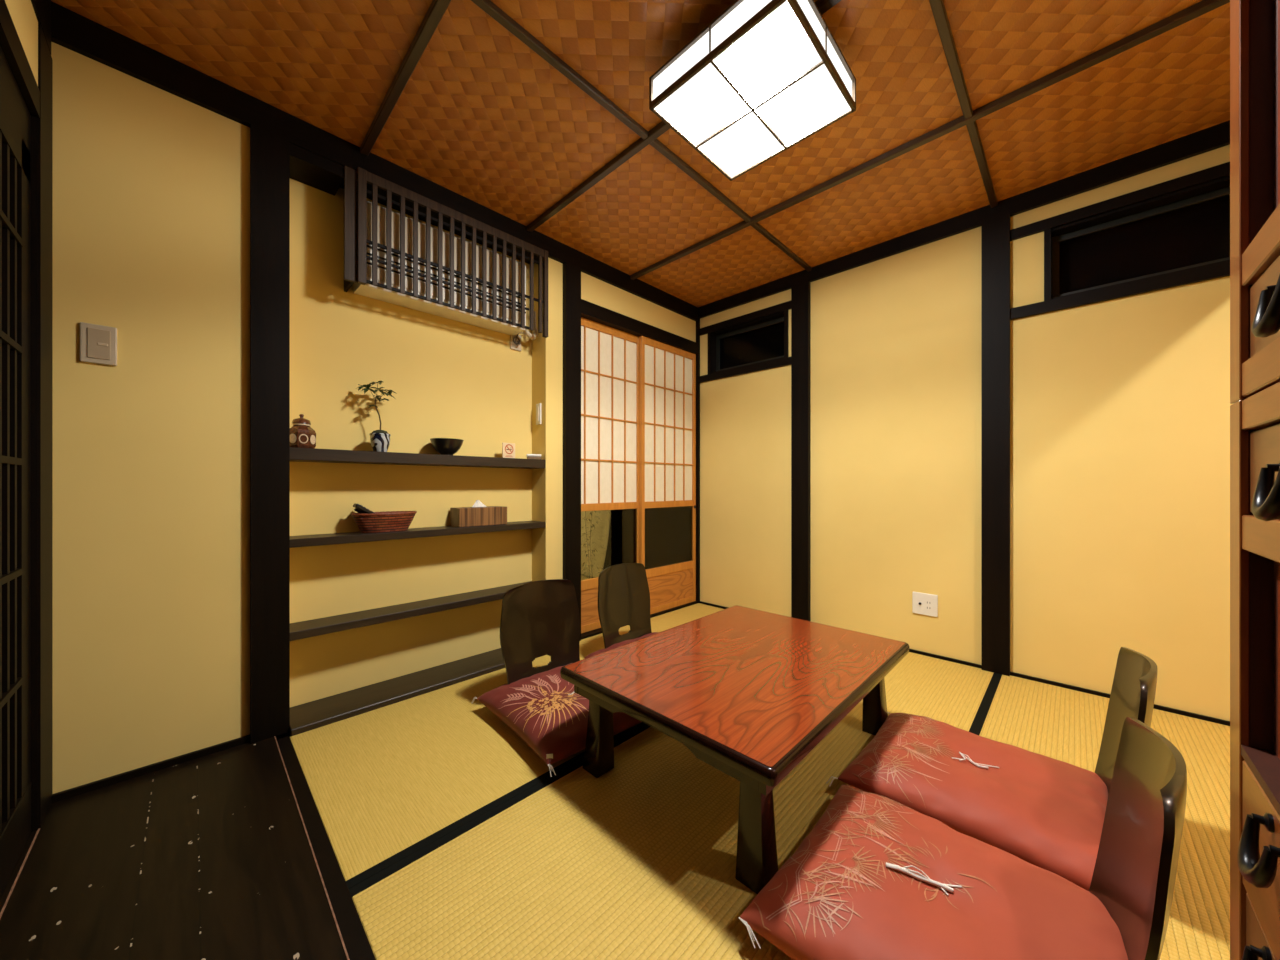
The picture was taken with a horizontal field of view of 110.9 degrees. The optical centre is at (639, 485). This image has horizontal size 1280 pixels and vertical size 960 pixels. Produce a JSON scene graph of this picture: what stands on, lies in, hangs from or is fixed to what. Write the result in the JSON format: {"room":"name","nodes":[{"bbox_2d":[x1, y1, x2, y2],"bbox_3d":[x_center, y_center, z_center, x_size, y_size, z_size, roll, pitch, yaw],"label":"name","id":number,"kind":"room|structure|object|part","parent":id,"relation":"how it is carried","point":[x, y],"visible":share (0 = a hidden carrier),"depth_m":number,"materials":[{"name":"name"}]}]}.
{"room":"traditional dwelling","nodes":[
{"label":"traditional dwelling","id":0,"kind":"room"},
{"bbox_2d":[5,0,37,84],"bbox_3d":[-0.123,-0.237,-0.354,4.278,2.315,0.100,0,0,45],"label":"wall","id":1,"kind":"structure","parent":0,"point":[22,13],"depth_m":1.10,"materials":[{"name":"paint"}]},
{"bbox_2d":[0,46,29,151],"bbox_3d":[-0.130,-0.932,-0.356,4.285,0.105,0.088,0,0,45],"label":"trim","id":2,"kind":"structure","parent":1,"relation":"attached to","point":[10,92],"depth_m":1.07,"materials":[{"name":"black wood"}]},
{"bbox_2d":[0,93,31,897],"bbox_3d":[-0.518,0.020,0.062,3.125,1.800,0.040,0,0,45],"label":"door","id":3,"kind":"structure","parent":1,"relation":"in","point":[15,784],"depth_m":1.07,"materials":[{"name":"black wood"}]},
{"bbox_2d":[0,0,39,117],"bbox_3d":[-0.124,-1.020,-0.351,4.285,0.071,0.103,0,0,45],"label":"trim","id":4,"kind":"structure","parent":1,"relation":"attached to","point":[10,43],"depth_m":1.05,"materials":[{"name":"black wood"}]},
{"bbox_2d":[0,828,39,918],"bbox_3d":[-0.127,0.929,-0.278,4.390,0.022,0.004,0,0,45],"label":"trim","id":5,"kind":"structure","parent":1,"relation":"attached to","point":[37,832],"depth_m":1.04,"materials":[{"name":"brown wood"}]},
{"bbox_2d":[30,115,37,831],"bbox_3d":[-1.697,-0.160,1.195,0.145,2.160,0.100,0,0,45],"label":"trim","id":6,"kind":"structure","parent":1,"relation":"attached to","point":[33,120],"depth_m":1.18,"materials":[{"name":"black wood"}]},
{"bbox_2d":[31,0,50,53],"bbox_3d":[-0.136,-1.317,-0.282,4.398,0.155,0.025,0,0,45],"label":"trim","id":7,"kind":"structure","parent":1,"relation":"attached to","point":[42,8],"depth_m":1.22,"materials":[{"name":"black wood"}]},
{"bbox_2d":[38,23,52,828],"bbox_3d":[-1.678,-0.160,1.214,0.144,2.160,0.054,0,0,45],"label":"trim","id":8,"kind":"structure","parent":1,"relation":"attached to","point":[45,62],"depth_m":1.21,"materials":[{"name":"black wood"}]},
{"bbox_2d":[0,733,346,959],"bbox_3d":[0.853,0.950,0.866,4.600,0.060,3.209,0,0,45],"label":"floor","id":9,"kind":"structure","parent":0,"point":[209,857],"depth_m":1.04,"materials":[{"name":"black wood"}]},
{"bbox_2d":[274,736,349,959],"bbox_3d":[0.221,0.929,0.082,4.400,0.021,0.003,0,0,45],"label":"trim","id":10,"kind":"structure","parent":9,"relation":"attached to","point":[336,923],"depth_m":1.06,"materials":[{"name":"brown wood"}]},
{"bbox_2d":[277,736,375,959],"bbox_3d":[0.250,0.934,0.080,4.355,0.032,0.036,0,0,45],"label":"trim","id":11,"kind":"structure","parent":9,"relation":"attached to","point":[355,939],"depth_m":1.07,"materials":[{"name":"black wood"}]},
{"bbox_2d":[290,604,723,888],"bbox_3d":[-0.085,0.934,2.215,0.870,0.031,2.537,0,0,45],"label":"mat","id":12,"kind":"object","parent":9,"relation":"on","point":[386,783],"visible":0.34,"depth_m":1.45,"materials":[{"name":"wicker"}]},
{"bbox_2d":[500,579,579,684],"bbox_3d":[-0.300,0.675,1.810,0.396,0.490,0.495,0,0,-43],"label":"chair","id":13,"kind":"object","parent":12,"relation":"on","point":[539,618],"visible":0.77,"depth_m":1.97,"materials":[{"name":"paint"}]},
{"bbox_2d":[471,663,641,776],"bbox_3d":[-0.273,0.846,1.754,0.573,0.124,0.637,0,0,-41],"label":"seat cushion","id":14,"kind":"object","parent":13,"relation":"on","point":[544,709],"visible":0.65,"depth_m":1.58,"materials":[{"name":"red fabric"}]},
{"bbox_2d":[598,563,651,648],"bbox_3d":[0.063,0.675,2.251,0.495,0.490,0.396,0,0,42],"label":"chair","id":15,"kind":"object","parent":12,"relation":"on","point":[623,589],"visible":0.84,"depth_m":2.40,"materials":[{"name":"paint"}]},
{"bbox_2d":[585,632,658,657],"bbox_3d":[0.117,0.855,2.186,0.540,0.107,0.600,0,0,-42],"label":"seat cushion","id":16,"kind":"object","parent":15,"relation":"on","point":[616,645],"visible":0.06,"depth_m":2.25,"materials":[{"name":"red fabric"}]},
{"bbox_2d":[579,603,702,643],"bbox_3d":[0.030,0.935,2.988,0.050,0.030,1.273,0,0,45],"label":"mat","id":17,"kind":"object","parent":9,"relation":"on","point":[697,604],"visible":0.2,"depth_m":3.08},
{"bbox_2d":[349,652,997,959],"bbox_3d":[0.551,0.934,1.589,0.912,0.031,2.537,0,0,45],"label":"mat","id":18,"kind":"object","parent":9,"relation":"on","point":[636,860],"visible":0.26,"depth_m":1.08,"materials":[{"name":"wicker"}]},
{"bbox_2d":[560,605,908,893],"bbox_3d":[0.375,0.753,1.545,0.758,0.330,1.056,0,0,45],"label":"table","id":19,"kind":"object","parent":18,"relation":"on","point":[750,693],"visible":0.97,"depth_m":1.32,"materials":[{"name":"red wood"}]},
{"bbox_3d":[-0.136,0.772,1.437,0.076,0.292,0.076,0,0,45],"label":"leg","id":20,"kind":"part","parent":19,"relation":"part of","materials":[{"name":"black paint"}]},
{"bbox_3d":[0.275,0.772,1.033,0.076,0.292,0.076,0,0,45],"label":"leg","id":21,"kind":"part","parent":19,"relation":"part of","materials":[{"name":"black paint"}]},
{"bbox_3d":[0.885,0.772,1.653,0.076,0.292,0.076,0,0,45],"label":"leg","id":22,"kind":"part","parent":19,"relation":"part of","materials":[{"name":"black paint"}]},
{"bbox_2d":[974,673,1229,959],"bbox_3d":[1.201,0.934,0.949,0.910,0.031,2.537,0,0,45],"label":"mat","id":23,"kind":"object","parent":9,"relation":"on","point":[1066,725],"visible":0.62,"depth_m":1.48,"materials":[{"name":"wicker"}]},
{"bbox_2d":[1094,647,1157,793],"bbox_3d":[1.063,0.675,1.231,0.495,0.490,0.396,0,0,42],"label":"chair","id":24,"kind":"object","parent":23,"relation":"on","point":[1133,690],"visible":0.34,"depth_m":1.18,"materials":[{"name":"paint"}]},
{"bbox_2d":[826,712,1108,890],"bbox_3d":[0.952,0.852,1.295,0.620,0.113,0.554,0,0,45],"label":"seat cushion","id":25,"kind":"object","parent":24,"relation":"on","point":[1048,813],"visible":0.84,"depth_m":1.18,"materials":[{"name":"red fabric"}]},
{"bbox_2d":[1089,717,1186,959],"bbox_3d":[0.677,0.675,0.865,0.495,0.490,0.396,0,0,42],"label":"chair","id":26,"kind":"object","parent":23,"relation":"on","point":[1134,876],"visible":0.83,"depth_m":0.77,"materials":[{"name":"paint"}]},
{"bbox_2d":[738,785,1127,959],"bbox_3d":[0.589,0.848,0.877,0.570,0.120,0.570,0,0,45],"label":"seat cushion","id":27,"kind":"object","parent":26,"relation":"on","point":[876,877],"visible":0.96,"depth_m":0.86,"materials":[{"name":"red fabric"}]},
{"bbox_2d":[1230,0,1279,959],"bbox_3d":[0.555,-0.106,0.110,0.403,2.050,0.900,0,0,45],"label":"chest","id":28,"kind":"object","parent":23,"relation":"on","point":[1254,24],"visible":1,"depth_m":0.51,"materials":[{"name":"brown wood"}]},
{"bbox_3d":[0.622,0.509,0.444,0.024,0.060,0.073,0,0,45],"label":"ring pull","id":29,"kind":"part","parent":28,"relation":"part of","materials":[{"name":"black metal"}]},
{"bbox_3d":[0.606,0.360,0.431,0.024,0.060,0.073,0,0,45],"label":"ring pull","id":30,"kind":"part","parent":28,"relation":"part of","materials":[{"name":"black metal"}]},
{"bbox_3d":[0.536,0.566,0.129,0.296,0.178,0.806,0,0,45],"label":"drawer","id":31,"kind":"part","parent":28,"relation":"part of","materials":[{"name":"brown wood"}]},
{"bbox_3d":[0.436,-0.255,0.227,0.020,0.039,0.810,0,0,45],"label":"rail","id":32,"kind":"part","parent":28,"relation":"part of","materials":[{"name":"brown wood"}]},
{"bbox_3d":[0.436,-0.125,0.227,0.020,0.040,0.810,0,0,45],"label":"rail","id":33,"kind":"part","parent":28,"relation":"part of","materials":[{"name":"brown wood"}]},
{"bbox_3d":[0.436,-0.084,0.227,0.020,0.036,0.810,0,0,45],"label":"rail","id":34,"kind":"part","parent":28,"relation":"part of","materials":[{"name":"brown wood"}]},
{"bbox_3d":[0.436,0.055,0.227,0.020,0.041,0.810,0,0,45],"label":"rail","id":35,"kind":"part","parent":28,"relation":"part of","materials":[{"name":"brown wood"}]},
{"bbox_3d":[0.535,0.396,0.130,0.298,0.147,0.806,0,0,45],"label":"drawer","id":36,"kind":"part","parent":28,"relation":"part of","materials":[{"name":"brown wood"}]},
{"bbox_3d":[0.682,-0.015,0.275,0.293,0.096,0.393,0,0,45],"label":"drawer","id":37,"kind":"part","parent":28,"relation":"part of","materials":[{"name":"brown wood"}]},
{"bbox_3d":[0.682,-0.191,0.275,0.293,0.086,0.393,0,0,45],"label":"drawer","id":38,"kind":"part","parent":28,"relation":"part of","materials":[{"name":"brown wood"}]},
{"bbox_3d":[0.598,0.004,0.415,0.024,0.060,0.073,0,0,45],"label":"ring pull","id":39,"kind":"part","parent":28,"relation":"part of","materials":[{"name":"black metal"}]},
{"bbox_3d":[0.598,-0.171,0.415,0.024,0.060,0.073,0,0,45],"label":"ring pull","id":40,"kind":"part","parent":28,"relation":"part of","materials":[{"name":"black metal"}]},
{"bbox_3d":[0.578,0.191,0.345,0.014,0.229,0.406,0,0,45],"label":"sliding door","id":41,"kind":"part","parent":28,"relation":"part of","materials":[{"name":"brown wood"}]},
{"bbox_3d":[0.578,-0.435,0.345,0.014,0.320,0.406,0,0,45],"label":"sliding door","id":42,"kind":"part","parent":28,"relation":"part of","materials":[{"name":"brown wood"}]},
{"bbox_2d":[51,42,695,793],"bbox_3d":[-0.765,-0.237,2.459,0.300,2.315,3.209,0,0,45],"label":"wall","id":43,"kind":"structure","parent":0,"point":[151,184],"depth_m":1.53,"materials":[{"name":"paint"}]},
{"bbox_2d":[80,322,116,365],"bbox_3d":[-1.646,-0.430,1.341,0.014,0.118,0.072,0,0,45],"label":"light switch","id":44,"kind":"object","parent":43,"relation":"attached to","point":[98,343],"visible":1,"depth_m":1.34,"materials":[{"name":"beige plastic"}]},
{"bbox_2d":[52,735,249,802],"bbox_3d":[-1.556,0.909,1.432,0.012,0.022,0.436,0,0,45],"label":"baseboard","id":45,"kind":"structure","parent":43,"relation":"attached to","point":[56,797],"depth_m":1.41,"materials":[{"name":"black wood"}]},
{"bbox_2d":[250,123,289,743],"bbox_3d":[-1.366,-0.186,1.627,0.050,2.212,0.109,0,0,45],"label":"pillar","id":46,"kind":"structure","parent":43,"relation":"attached to","point":[269,151],"depth_m":1.60,"materials":[{"name":"black wood"}]},
{"bbox_2d":[290,143,343,195],"bbox_3d":[-1.316,-1.269,1.777,0.161,0.046,0.176,0,0,45],"label":"trim","id":47,"kind":"structure","parent":43,"relation":"attached to","point":[309,168],"depth_m":1.75,"materials":[{"name":"black wood"}]},
{"bbox_2d":[51,1,697,320],"bbox_3d":[-0.681,-1.343,2.418,0.167,0.103,3.069,0,0,45],"label":"ceiling beam","id":48,"kind":"structure","parent":43,"relation":"attached to","point":[71,30],"depth_m":1.67,"materials":[{"name":"black wood"}]},
{"bbox_2d":[287,648,504,736],"bbox_3d":[-0.918,0.924,2.143,0.215,0.052,1.257,0,0,45],"label":"trim","id":49,"kind":"structure","parent":43,"relation":"attached to","point":[305,717],"depth_m":1.92,"materials":[{"name":"black wood"}]},
{"bbox_2d":[290,581,532,640],"bbox_3d":[-0.982,0.574,2.126,0.146,0.032,1.140,0,0,45],"label":"wall shelf","id":50,"kind":"object","parent":43,"relation":"attached to","point":[326,625],"visible":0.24,"depth_m":1.96,"materials":[{"name":"black wood"}]},
{"bbox_2d":[290,447,545,468],"bbox_3d":[-0.982,-0.122,2.126,0.146,0.048,1.140,0,0,45],"label":"wall shelf","id":51,"kind":"object","parent":43,"relation":"attached to","point":[296,454],"visible":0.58,"depth_m":1.96,"materials":[{"name":"black wood"}]},
{"bbox_2d":[290,414,315,447],"bbox_3d":[-1.343,-0.215,1.750,0.092,0.139,0.092,0,0,45],"label":"lidded jar","id":52,"kind":"object","parent":51,"relation":"on","point":[302,435],"visible":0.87,"depth_m":1.72,"materials":[{"name":"brown ceramic"}]},
{"bbox_3d":[-1.343,-0.264,1.750,0.062,0.042,0.062,0,0,45],"label":"lid","id":53,"kind":"part","parent":52,"relation":"part of","materials":[{"name":"brown ceramic"}]},
{"bbox_2d":[356,381,396,451],"bbox_3d":[-1.146,-0.301,1.930,0.112,0.311,0.163,0,0,45],"label":"potted plant","id":54,"kind":"object","parent":51,"relation":"on","point":[379,439],"visible":0.96,"depth_m":1.92,"materials":[{"name":"green plant"}]},
{"bbox_3d":[-1.148,-0.341,1.941,0.025,0.210,0.082,0,0,14],"label":"stem","id":55,"kind":"part","parent":54,"relation":"part of","materials":[{"name":"brown plant"}]},
{"bbox_3d":[-1.145,-0.187,1.944,0.082,0.082,0.082,0,0,45],"label":"pot","id":56,"kind":"part","parent":54,"relation":"part of","materials":[{"name":"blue ceramic"}]},
{"bbox_2d":[430,438,463,454],"bbox_3d":[-0.944,-0.185,2.157,0.152,0.079,0.152,0,0,45],"label":"bowl","id":57,"kind":"object","parent":51,"relation":"on","point":[444,446],"visible":0.88,"depth_m":2.11,"materials":[{"name":"black ceramic"}]},
{"bbox_2d":[500,442,514,457],"bbox_3d":[-0.723,-0.189,2.405,0.034,0.086,0.080,0,0,39],"label":"no smoking sign","id":58,"kind":"object","parent":51,"relation":"on","point":[508,449],"visible":0.88,"depth_m":2.39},
{"bbox_2d":[526,454,540,459],"bbox_3d":[-0.598,-0.162,2.486,0.080,0.031,0.046,0,0,-17],"label":"remote control","id":59,"kind":"object","parent":51,"relation":"on","point":[529,456],"visible":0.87,"depth_m":2.46,"materials":[{"name":"white plastic"}]},
{"bbox_3d":[-0.598,-0.155,2.486,0.076,0.018,0.044,0,0,-17],"label":"casing","id":60,"kind":"part","parent":59,"relation":"part of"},
{"bbox_2d":[290,521,545,547],"bbox_3d":[-0.982,0.220,2.126,0.146,0.032,1.140,0,0,45],"label":"wall shelf","id":61,"kind":"object","parent":43,"relation":"attached to","point":[348,537],"visible":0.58,"depth_m":1.96,"materials":[{"name":"black wood"}]},
{"bbox_2d":[351,511,416,532],"bbox_3d":[-1.138,0.161,1.969,0.140,0.086,0.263,0,0,45],"label":"wicker basket","id":62,"kind":"object","parent":61,"relation":"on","point":[388,521],"visible":0.97,"depth_m":1.92,"materials":[{"name":"brown wicker"}]},
{"bbox_2d":[354,508,365,513],"bbox_3d":[-1.193,0.145,1.955,0.125,0.102,0.040,0,0,-37],"label":"remote control","id":63,"kind":"object","parent":62,"relation":"in","point":[355,509],"visible":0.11,"depth_m":1.91,"materials":[{"name":"black plastic"}]},
{"bbox_2d":[353,504,374,513],"bbox_3d":[-1.173,0.122,1.923,0.040,0.092,0.131,0,0,39],"label":"remote control","id":64,"kind":"object","parent":62,"relation":"in","point":[357,506],"visible":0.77,"depth_m":1.89,"materials":[{"name":"black plastic"}]},
{"bbox_2d":[450,500,506,526],"bbox_3d":[-0.832,0.139,2.285,0.110,0.130,0.256,0,0,45],"label":"tissue box","id":65,"kind":"object","parent":61,"relation":"on","point":[479,514],"visible":1,"depth_m":2.23,"materials":[{"name":"brown wood"}]},
{"bbox_2d":[344,166,547,337],"bbox_3d":[-0.909,-1.062,2.171,0.186,0.475,0.955,0,0,45],"label":"grille","id":66,"kind":"object","parent":43,"relation":"in","point":[356,241],"visible":1,"depth_m":2.00,"materials":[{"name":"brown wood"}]},
{"bbox_2d":[354,201,537,339],"bbox_3d":[-0.894,-1.018,2.217,0.142,0.385,0.906,0,0,45],"label":"air conditioner","id":67,"kind":"object","parent":43,"relation":"attached to","point":[367,290],"visible":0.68,"depth_m":2.09,"materials":[{"name":"white plastic"}]},
{"bbox_2d":[510,332,523,350],"bbox_3d":[-0.692,-0.824,2.502,0.033,0.108,0.086,0,0,45],"label":"wall outlet","id":68,"kind":"object","parent":43,"relation":"attached to","point":[515,340],"visible":0.95,"depth_m":2.49,"materials":[{"name":"beige plastic"}]},
{"bbox_3d":[-0.678,-0.831,2.503,0.067,0.094,0.016,0,0,-38],"label":"cord","id":69,"kind":"part","parent":68,"relation":"part of","materials":[{"name":"white plastic"}]},
{"bbox_2d":[536,403,540,424],"bbox_3d":[-0.581,-0.410,2.524,0.048,0.120,0.012,0,0,45],"label":"light switch","id":70,"kind":"object","parent":43,"relation":"attached to","point":[538,406],"visible":1,"depth_m":2.51,"materials":[{"name":"white plastic"}]},
{"bbox_2d":[563,262,580,640],"bbox_3d":[-0.421,-0.186,2.614,0.092,2.212,0.110,0,0,45],"label":"trim","id":71,"kind":"structure","parent":43,"relation":"attached to","point":[571,273],"depth_m":2.57,"materials":[{"name":"black wood"}]},
{"bbox_2d":[581,317,638,633],"bbox_3d":[-0.225,-0.074,2.852,0.028,1.961,0.630,0,0,45],"label":"door","id":72,"kind":"structure","parent":43,"relation":"in","point":[609,355],"depth_m":2.88,"materials":[{"name":"white paper"}]},
{"bbox_3d":[-0.224,0.753,2.852,0.010,0.216,0.570,0,0,45],"label":"kick panel","id":73,"kind":"part","parent":72,"relation":"part of","materials":[{"name":"brown wood"}]},
{"bbox_3d":[-0.224,0.371,2.852,0.003,0.427,0.570,0,0,45],"label":"pane","id":74,"kind":"part","parent":72,"relation":"part of","materials":[{"name":"clear glass"}]},
{"bbox_2d":[581,299,697,353],"bbox_3d":[0.008,-1.074,3.079,0.112,0.084,1.156,0,0,45],"label":"trim","id":75,"kind":"structure","parent":43,"relation":"attached to","point":[590,311],"depth_m":2.95,"materials":[{"name":"black wood"}]},
{"bbox_2d":[581,601,697,639],"bbox_3d":[0.015,0.928,3.087,0.110,0.044,1.178,0,0,45],"label":"trim","id":76,"kind":"structure","parent":43,"relation":"attached to","point":[599,630],"depth_m":3.10,"materials":[{"name":"black wood"}]},
{"bbox_2d":[639,336,695,614],"bbox_3d":[0.217,-0.074,3.256,0.029,1.961,0.608,0,0,45],"label":"door","id":77,"kind":"structure","parent":43,"relation":"in","point":[667,373],"depth_m":3.24,"materials":[{"name":"white paper"}]},
{"bbox_3d":[0.217,0.371,3.256,0.003,0.427,0.548,0,0,45],"label":"pane","id":78,"kind":"part","parent":77,"relation":"part of","materials":[{"name":"clear glass"}]},
{"bbox_3d":[0.217,0.753,3.255,0.010,0.216,0.548,0,0,45],"label":"kick panel","id":79,"kind":"part","parent":77,"relation":"part of","materials":[{"name":"brown wood"}]},
{"bbox_2d":[581,510,607,579],"bbox_3d":[-0.352,-0.130,3.434,0.780,2.300,2.400,0,0,45],"label":"wall","id":80,"kind":"structure","parent":0,"point":[598,533],"depth_m":3.80,"materials":[{"name":"beige paint"}]},
{"bbox_2d":[51,0,1229,306],"bbox_3d":[0.895,-1.435,0.909,4.800,0.080,3.329,0,0,45],"label":"ceiling","id":81,"kind":"structure","parent":0,"point":[480,116],"depth_m":1.59,"materials":[{"name":"brown wood"}]},
{"bbox_2d":[360,0,450,155],"bbox_3d":[0.423,-1.384,0.285,4.398,0.026,0.030,0,0,45],"label":"trim","id":82,"kind":"structure","parent":81,"relation":"attached to","point":[437,8],"depth_m":1.46,"materials":[{"name":"brown wood"}]},
{"bbox_2d":[471,0,811,271],"bbox_3d":[0.020,-1.386,1.742,0.026,0.022,3.089,0,0,45],"label":"trim","id":83,"kind":"structure","parent":81,"relation":"attached to","point":[488,6],"depth_m":1.60,"materials":[{"name":"brown wood"}]},
{"bbox_2d":[527,0,840,231],"bbox_3d":[0.966,-1.384,0.838,4.398,0.026,0.030,0,0,45],"label":"trim","id":84,"kind":"structure","parent":81,"relation":"attached to","point":[823,6],"depth_m":1.90,"materials":[{"name":"brown wood"}]},
{"bbox_2d":[649,0,855,180],"bbox_3d":[0.366,-1.296,1.429,0.476,0.158,0.476,0,0,45],"label":"ceiling lamp","id":85,"kind":"object","parent":81,"relation":"attached to","point":[763,77],"visible":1,"depth_m":1.36,"materials":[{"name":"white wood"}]},
{"bbox_2d":[630,0,1229,279],"bbox_3d":[1.512,-1.384,1.391,4.398,0.026,0.030,0,0,45],"label":"trim","id":86,"kind":"structure","parent":81,"relation":"attached to","point":[1202,7],"depth_m":1.62,"materials":[{"name":"brown wood"}]},
{"bbox_2d":[929,0,997,207],"bbox_3d":[0.680,-1.386,1.092,0.026,0.022,3.089,0,0,45],"label":"trim","id":87,"kind":"structure","parent":81,"relation":"attached to","point":[937,6],"depth_m":1.52,"materials":[{"name":"brown wood"}]},
{"bbox_2d":[700,145,1231,720],"bbox_3d":[2.013,-0.237,2.045,4.600,2.315,0.140,0,0,45],"label":"wall","id":88,"kind":"structure","parent":0,"point":[1120,407],"depth_m":2.23,"materials":[{"name":"paint"}]},
{"bbox_2d":[696,318,699,602],"bbox_3d":[0.433,-0.196,3.487,0.085,2.232,0.022,0,0,45],"label":"trim","id":89,"kind":"structure","parent":88,"relation":"attached to","point":[698,321],"depth_m":3.46,"materials":[{"name":"brown wood"}]},
{"bbox_2d":[698,301,790,382],"bbox_3d":[0.783,-1.018,3.237,0.771,0.421,0.152,0,0,45],"label":"window","id":90,"kind":"structure","parent":88,"relation":"in","point":[758,340],"depth_m":3.21,"materials":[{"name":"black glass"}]},
{"bbox_3d":[0.737,-0.831,3.190,0.771,0.048,0.020,0,0,45],"label":"sill","id":91,"kind":"part","parent":90,"relation":"part of","materials":[{"name":"wood"}]},
{"bbox_3d":[0.818,-1.018,3.235,0.602,0.301,0.026,0,0,45],"label":"frame","id":92,"kind":"part","parent":90,"relation":"part of","materials":[{"name":"black wood"}]},
{"bbox_3d":[0.818,-1.018,3.235,0.550,0.239,0.004,0,0,45],"label":"pane","id":93,"kind":"part","parent":90,"relation":"part of","materials":[{"name":"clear glass"}]},
{"bbox_2d":[791,281,810,620],"bbox_3d":[1.048,-0.196,2.875,0.115,2.232,0.032,0,0,45],"label":"trim","id":94,"kind":"structure","parent":88,"relation":"attached to","point":[800,293],"depth_m":2.85,"materials":[{"name":"black wood"}]},
{"bbox_2d":[912,592,937,616],"bbox_3d":[1.546,0.644,2.394,0.118,0.118,0.019,0,0,45],"label":"wall outlet","id":95,"kind":"object","parent":88,"relation":"attached to","point":[922,603],"visible":1,"depth_m":2.39,"materials":[{"name":"white plastic"}]},
{"bbox_2d":[698,120,1229,318],"bbox_3d":[2.032,-1.353,1.920,4.398,0.083,0.032,0,0,45],"label":"trim","id":96,"kind":"structure","parent":88,"relation":"attached to","point":[1217,136],"depth_m":2.13,"materials":[{"name":"black wood"}]},
{"bbox_2d":[699,601,1229,725],"bbox_3d":[1.426,0.913,2.517,2.700,0.014,0.012,0,0,45],"label":"baseboard","id":97,"kind":"structure","parent":88,"relation":"attached to","point":[1194,715],"depth_m":2.01,"materials":[{"name":"black wood"}]},
{"bbox_2d":[981,214,1009,675],"bbox_3d":[1.756,-0.196,2.178,0.108,2.232,0.032,0,0,45],"label":"pillar","id":98,"kind":"structure","parent":88,"relation":"attached to","point":[995,233],"depth_m":2.17,"materials":[{"name":"black wood"}]},
{"bbox_2d":[1010,162,1229,319],"bbox_3d":[2.145,-1.024,1.896,0.842,0.433,0.152,0,0,45],"label":"window","id":99,"kind":"structure","parent":88,"relation":"in","point":[1175,232],"depth_m":1.89,"materials":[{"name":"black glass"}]},
{"bbox_3d":[2.099,-0.833,1.849,0.842,0.051,0.020,0,0,45],"label":"sill","id":100,"kind":"part","parent":99,"relation":"part of","materials":[{"name":"black wood"}]},
{"bbox_3d":[2.184,-1.025,1.890,0.612,0.310,0.026,0,0,45],"label":"frame","id":101,"kind":"part","parent":99,"relation":"part of","materials":[{"name":"black wood"}]},
{"bbox_3d":[2.184,-1.026,1.890,0.560,0.248,0.004,0,0,45],"label":"pane","id":102,"kind":"part","parent":99,"relation":"part of","materials":[{"name":"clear glass"}]},
{"bbox_3d":[-0.313,0.980,3.395,0.790,0.040,2.400,0,0,45],"label":"floor","id":103,"kind":"structure","parent":0,"visible":0},
{"bbox_2d":[581,511,602,578],"bbox_3d":[-0.389,0.570,3.311,0.244,0.780,0.260,0,0,45],"label":"bamboo plant","id":104,"kind":"object","parent":103,"relation":"on","point":[588,564],"visible":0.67,"depth_m":3.30,"materials":[{"name":"green plant"}]},
{"bbox_3d":[-0.393,0.570,3.311,0.036,0.780,0.020,0,0,0],"label":"stem","id":105,"kind":"part","parent":104,"relation":"part of","materials":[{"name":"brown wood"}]},
{"bbox_2d":[581,511,602,577],"bbox_3d":[-0.395,0.535,3.568,0.257,0.851,0.262,0,0,31],"label":"bamboo plant","id":106,"kind":"object","parent":103,"relation":"on","point":[592,511],"visible":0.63,"depth_m":3.56,"materials":[{"name":"green plant"}]},
{"bbox_3d":[-0.389,0.535,3.565,0.036,0.851,0.019,0,0,-19],"label":"stem","id":107,"kind":"part","parent":106,"relation":"part of","materials":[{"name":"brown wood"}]}
]}

